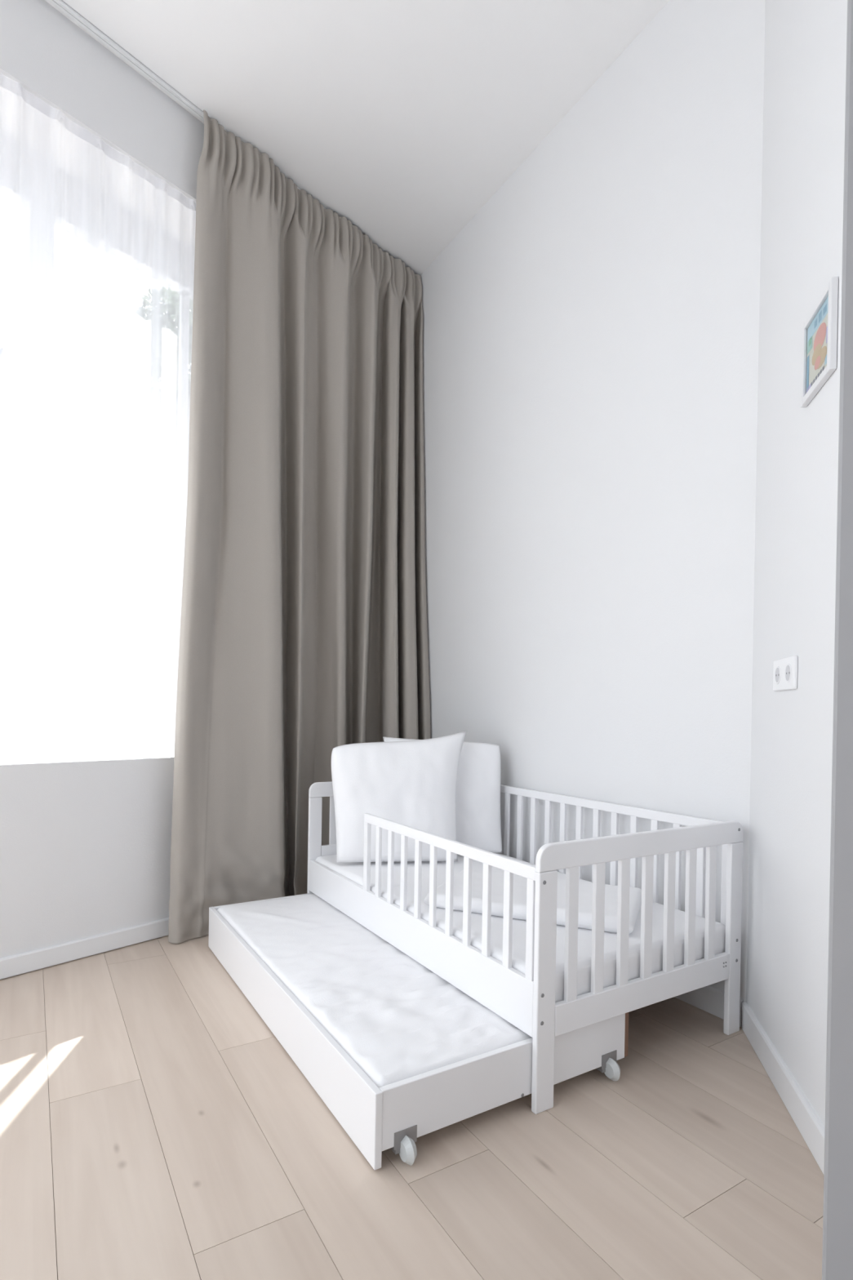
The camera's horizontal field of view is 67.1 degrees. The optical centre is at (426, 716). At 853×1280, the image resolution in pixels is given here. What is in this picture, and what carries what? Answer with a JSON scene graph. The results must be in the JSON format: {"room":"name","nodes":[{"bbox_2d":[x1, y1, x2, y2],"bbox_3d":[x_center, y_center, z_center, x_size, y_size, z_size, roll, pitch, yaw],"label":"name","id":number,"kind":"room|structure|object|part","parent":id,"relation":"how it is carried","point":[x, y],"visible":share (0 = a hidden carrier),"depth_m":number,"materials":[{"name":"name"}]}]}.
{"room":"child's bedroom","nodes":[
{"label":"child's bedroom","id":0,"kind":"room"},
{"bbox_2d":[0,0,204,979],"bbox_3d":[-1.641,-0.718,2.006,0.340,3.335,4.726,1,0,40],"label":"wall","id":1,"kind":"structure","parent":0,"point":[85,846],"depth_m":2.27,"materials":[{"name":"white paint"}]},
{"bbox_2d":[0,917,168,978],"bbox_3d":[-1.599,0.813,1.823,0.012,0.064,4.522,1,0,40],"label":"baseboard","id":2,"kind":"structure","parent":1,"relation":"attached to","point":[20,963],"depth_m":2.26,"materials":[{"name":"white paint"}]},
{"bbox_2d":[0,728,173,765],"bbox_3d":[-1.652,-0.947,1.981,0.329,2.239,2.312,1,0,40],"label":"windowsill","id":3,"kind":"structure","parent":1,"relation":"in","point":[100,758],"depth_m":2.36,"materials":[{"name":"white"}]},
{"bbox_3d":[-1.647,0.162,1.968,0.267,0.020,2.308,1,0,40],"label":"sill","id":4,"kind":"part","parent":3,"relation":"part of","materials":[{"name":"white paint"}]},
{"bbox_2d":[0,73,195,763],"bbox_3d":[-1.543,-0.952,1.881,0.027,2.222,2.260,1,0,41],"label":"window","id":5,"kind":"structure","parent":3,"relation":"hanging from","point":[97,250],"depth_m":2.27,"materials":[{"name":"clear glass"}]},
{"bbox_3d":[-1.754,-0.959,2.069,0.060,2.221,2.312,1,0,40],"label":"frame","id":6,"kind":"part","parent":3,"relation":"part of","materials":[{"name":"white"}]},
{"bbox_2d":[44,0,669,275],"bbox_3d":[-0.170,-2.413,0.415,5.320,0.120,6.000,1,0,-32],"label":"ceiling","id":7,"kind":"structure","parent":0,"point":[403,119],"depth_m":2.39,"materials":[{"name":"white paint"}]},
{"bbox_2d":[47,0,325,208],"bbox_3d":[-1.207,-2.372,2.163,0.030,0.016,3.506,1,0,40],"label":"rail","id":8,"kind":"object","parent":7,"relation":"attached to","point":[60,5],"visible":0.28,"depth_m":2.31,"materials":[{"name":"white metal"}]},
{"bbox_2d":[168,110,430,943],"bbox_3d":[-0.494,-0.751,2.927,1.351,3.217,0.286,1,0,-42],"label":"curtain","id":9,"kind":"object","parent":8,"relation":"hanging from","point":[304,632],"visible":0.81,"depth_m":2.79,"materials":[{"name":"beige fabric"}]},
{"bbox_2d":[0,934,824,1279],"bbox_3d":[-0.226,0.932,0.434,5.320,0.100,6.000,1,0,-32],"label":"floor","id":10,"kind":"structure","parent":0,"point":[153,1125],"depth_m":1.27,"materials":[{"name":"brown wood"}]},
{"bbox_2d":[208,893,628,1169],"bbox_3d":[-0.151,0.797,2.000,0.713,0.153,1.422,1,0,-32],"label":"bed","id":11,"kind":"object","parent":10,"relation":"on","point":[393,1116],"visible":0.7,"depth_m":1.42,"materials":[{"name":"white wood"}]},
{"bbox_2d":[217,893,531,1088],"bbox_3d":[-0.150,0.765,2.000,0.678,0.120,1.314,1,0,-32],"label":"mattress","id":12,"kind":"object","parent":11,"relation":"on","point":[397,1020],"visible":0.37,"depth_m":1.67,"materials":[{"name":"white fabric"}]},
{"bbox_2d":[306,781,743,1114],"bbox_3d":[0.205,0.580,2.216,0.760,0.598,1.394,1,0,-32],"label":"bed","id":13,"kind":"object","parent":10,"relation":"on","point":[526,1002],"visible":0.85,"depth_m":1.67,"materials":[{"name":"white wood"}]},
{"bbox_3d":[-0.456,0.597,2.616,0.054,0.538,0.016,1,0,-32],"label":"leg","id":14,"kind":"part","parent":13,"relation":"part of","materials":[{"name":"white wood"}]},
{"bbox_3d":[-0.151,0.301,2.800,0.760,0.060,0.016,1,0,-32],"label":"rail","id":15,"kind":"part","parent":13,"relation":"part of","materials":[{"name":"white wood"}]},
{"bbox_3d":[-0.156,0.620,2.802,0.652,0.178,0.016,1,0,-32],"label":"rail","id":16,"kind":"part","parent":13,"relation":"part of","materials":[{"name":"white wood"}]},
{"bbox_3d":[0.022,0.348,1.811,0.015,0.030,0.868,1,0,-32],"label":"guard rail","id":17,"kind":"part","parent":13,"relation":"part of","materials":[{"name":"white wood"}]},
{"bbox_2d":[315,853,725,1002],"bbox_3d":[0.204,0.631,2.216,0.718,0.115,1.350,1,0,-32],"label":"mattress","id":18,"kind":"object","parent":13,"relation":"on","point":[353,871],"visible":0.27,"depth_m":1.76,"materials":[{"name":"white fabric"}]},
{"bbox_2d":[331,730,466,862],"bbox_3d":[-0.098,0.306,2.519,0.549,0.507,0.176,1,0,-10],"label":"pillow","id":19,"kind":"object","parent":18,"relation":"on","point":[410,783],"visible":0.85,"depth_m":2.47,"materials":[{"name":"white fabric"}]},
{"bbox_2d":[382,737,502,853],"bbox_3d":[0.065,0.322,2.665,0.500,0.467,0.117,1,0,-2],"label":"pillow","id":20,"kind":"object","parent":18,"relation":"on","point":[477,799],"visible":0.38,"depth_m":2.64,"materials":[{"name":"white fabric"}]},
{"bbox_2d":[423,868,641,933],"bbox_3d":[0.340,0.552,1.982,0.600,0.047,0.370,1,0,23],"label":"duvet","id":21,"kind":"object","parent":18,"relation":"on","point":[520,883],"visible":0.47,"depth_m":1.90,"materials":[{"name":"white fabric"}]},
{"bbox_3d":[0.265,0.615,1.445,0.054,0.538,0.016,1,0,-32],"label":"leg","id":22,"kind":"part","parent":13,"relation":"part of","materials":[{"name":"white wood"}]},
{"bbox_3d":[0.525,0.312,2.409,0.015,0.030,1.359,1,0,-32],"label":"guard rail","id":23,"kind":"part","parent":13,"relation":"part of","materials":[{"name":"white wood"}]},
{"bbox_3d":[0.571,0.320,1.629,0.760,0.060,0.016,1,0,-32],"label":"rail","id":24,"kind":"part","parent":13,"relation":"part of","materials":[{"name":"white wood"}]},
{"bbox_3d":[0.565,0.693,1.631,0.652,0.070,0.016,1,0,-32],"label":"rail","id":25,"kind":"part","parent":13,"relation":"part of","materials":[{"name":"white wood"}]},
{"bbox_3d":[0.866,0.623,1.816,0.054,0.538,0.016,1,0,-32],"label":"leg","id":26,"kind":"part","parent":13,"relation":"part of","materials":[{"name":"white wood"}]},
{"bbox_2d":[421,0,765,1001],"bbox_3d":[0.470,-0.688,2.746,0.150,3.335,2.163,1,0,-32],"label":"wall","id":27,"kind":"structure","parent":0,"point":[591,332],"depth_m":2.29,"materials":[{"name":"white paint"}]},
{"bbox_2d":[674,985,743,1026],"bbox_3d":[0.387,0.841,2.693,0.012,0.075,1.983,1,0,-32],"label":"baseboard","id":28,"kind":"structure","parent":27,"relation":"attached to","point":[709,999],"depth_m":1.93,"materials":[{"name":"white paint"}]},
{"bbox_2d":[746,0,847,1126],"bbox_3d":[0.906,-0.672,1.323,0.150,3.335,1.020,1,0,12],"label":"wall","id":29,"kind":"structure","parent":0,"point":[805,59],"depth_m":1.50,"materials":[{"name":"white paint"}]},
{"bbox_2d":[741,1001,825,1174],"bbox_3d":[0.809,0.855,1.381,0.012,0.075,0.946,1,0,12],"label":"baseboard","id":30,"kind":"structure","parent":29,"relation":"attached to","point":[811,1128],"depth_m":1.47,"materials":[{"name":"white paint"}]},
{"bbox_2d":[773,655,798,691],"bbox_3d":[0.864,-0.102,1.551,0.010,0.077,0.154,1,0,12],"label":"wall socket","id":31,"kind":"object","parent":29,"relation":"attached to","point":[785,669],"visible":1,"depth_m":1.53,"materials":[{"name":"white plastic"}]},
{"bbox_2d":[774,666,780,684],"bbox_3d":[0.868,-0.102,1.590,0.001,0.045,0.045,1,0,12],"label":"outlet","id":32,"kind":"object","parent":31,"relation":"attached to","point":[777,668],"depth_m":1.59,"materials":[{"name":"grey plastic"}]},
{"bbox_2d":[784,663,791,682],"bbox_3d":[0.851,-0.102,1.514,0.001,0.045,0.045,1,0,12],"label":"outlet","id":33,"kind":"object","parent":31,"relation":"attached to","point":[788,667],"depth_m":1.51,"materials":[{"name":"grey plastic"}]},
{"bbox_2d":[800,276,838,408],"bbox_3d":[0.834,-0.788,1.369,0.013,0.184,0.168,1,0,12],"label":"framed picture","id":34,"kind":"object","parent":29,"relation":"attached to","point":[820,329],"visible":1,"depth_m":1.36,"materials":[{"name":"white"}]},
{"bbox_2d":[806,296,828,392],"bbox_3d":[0.835,-0.788,1.369,0.001,0.152,0.136,1,0,12],"label":"print","id":35,"kind":"object","parent":34,"relation":"attached to","point":[817,322],"depth_m":1.37,"materials":[{"name":"multicoloured paper"}]},
{"bbox_3d":[2.049,-0.646,0.020,1.615,3.335,3.076,1,0,-32],"label":"wall","id":36,"kind":"structure","parent":0,"visible":0},
{"bbox_2d":[822,0,852,1279],"bbox_3d":[0.918,-0.254,0.620,0.880,2.294,0.040,1,0,32],"label":"door","id":37,"kind":"structure","parent":36,"relation":"in","point":[837,1219],"depth_m":0.83,"materials":[{"name":"grey paint"}]}
]}

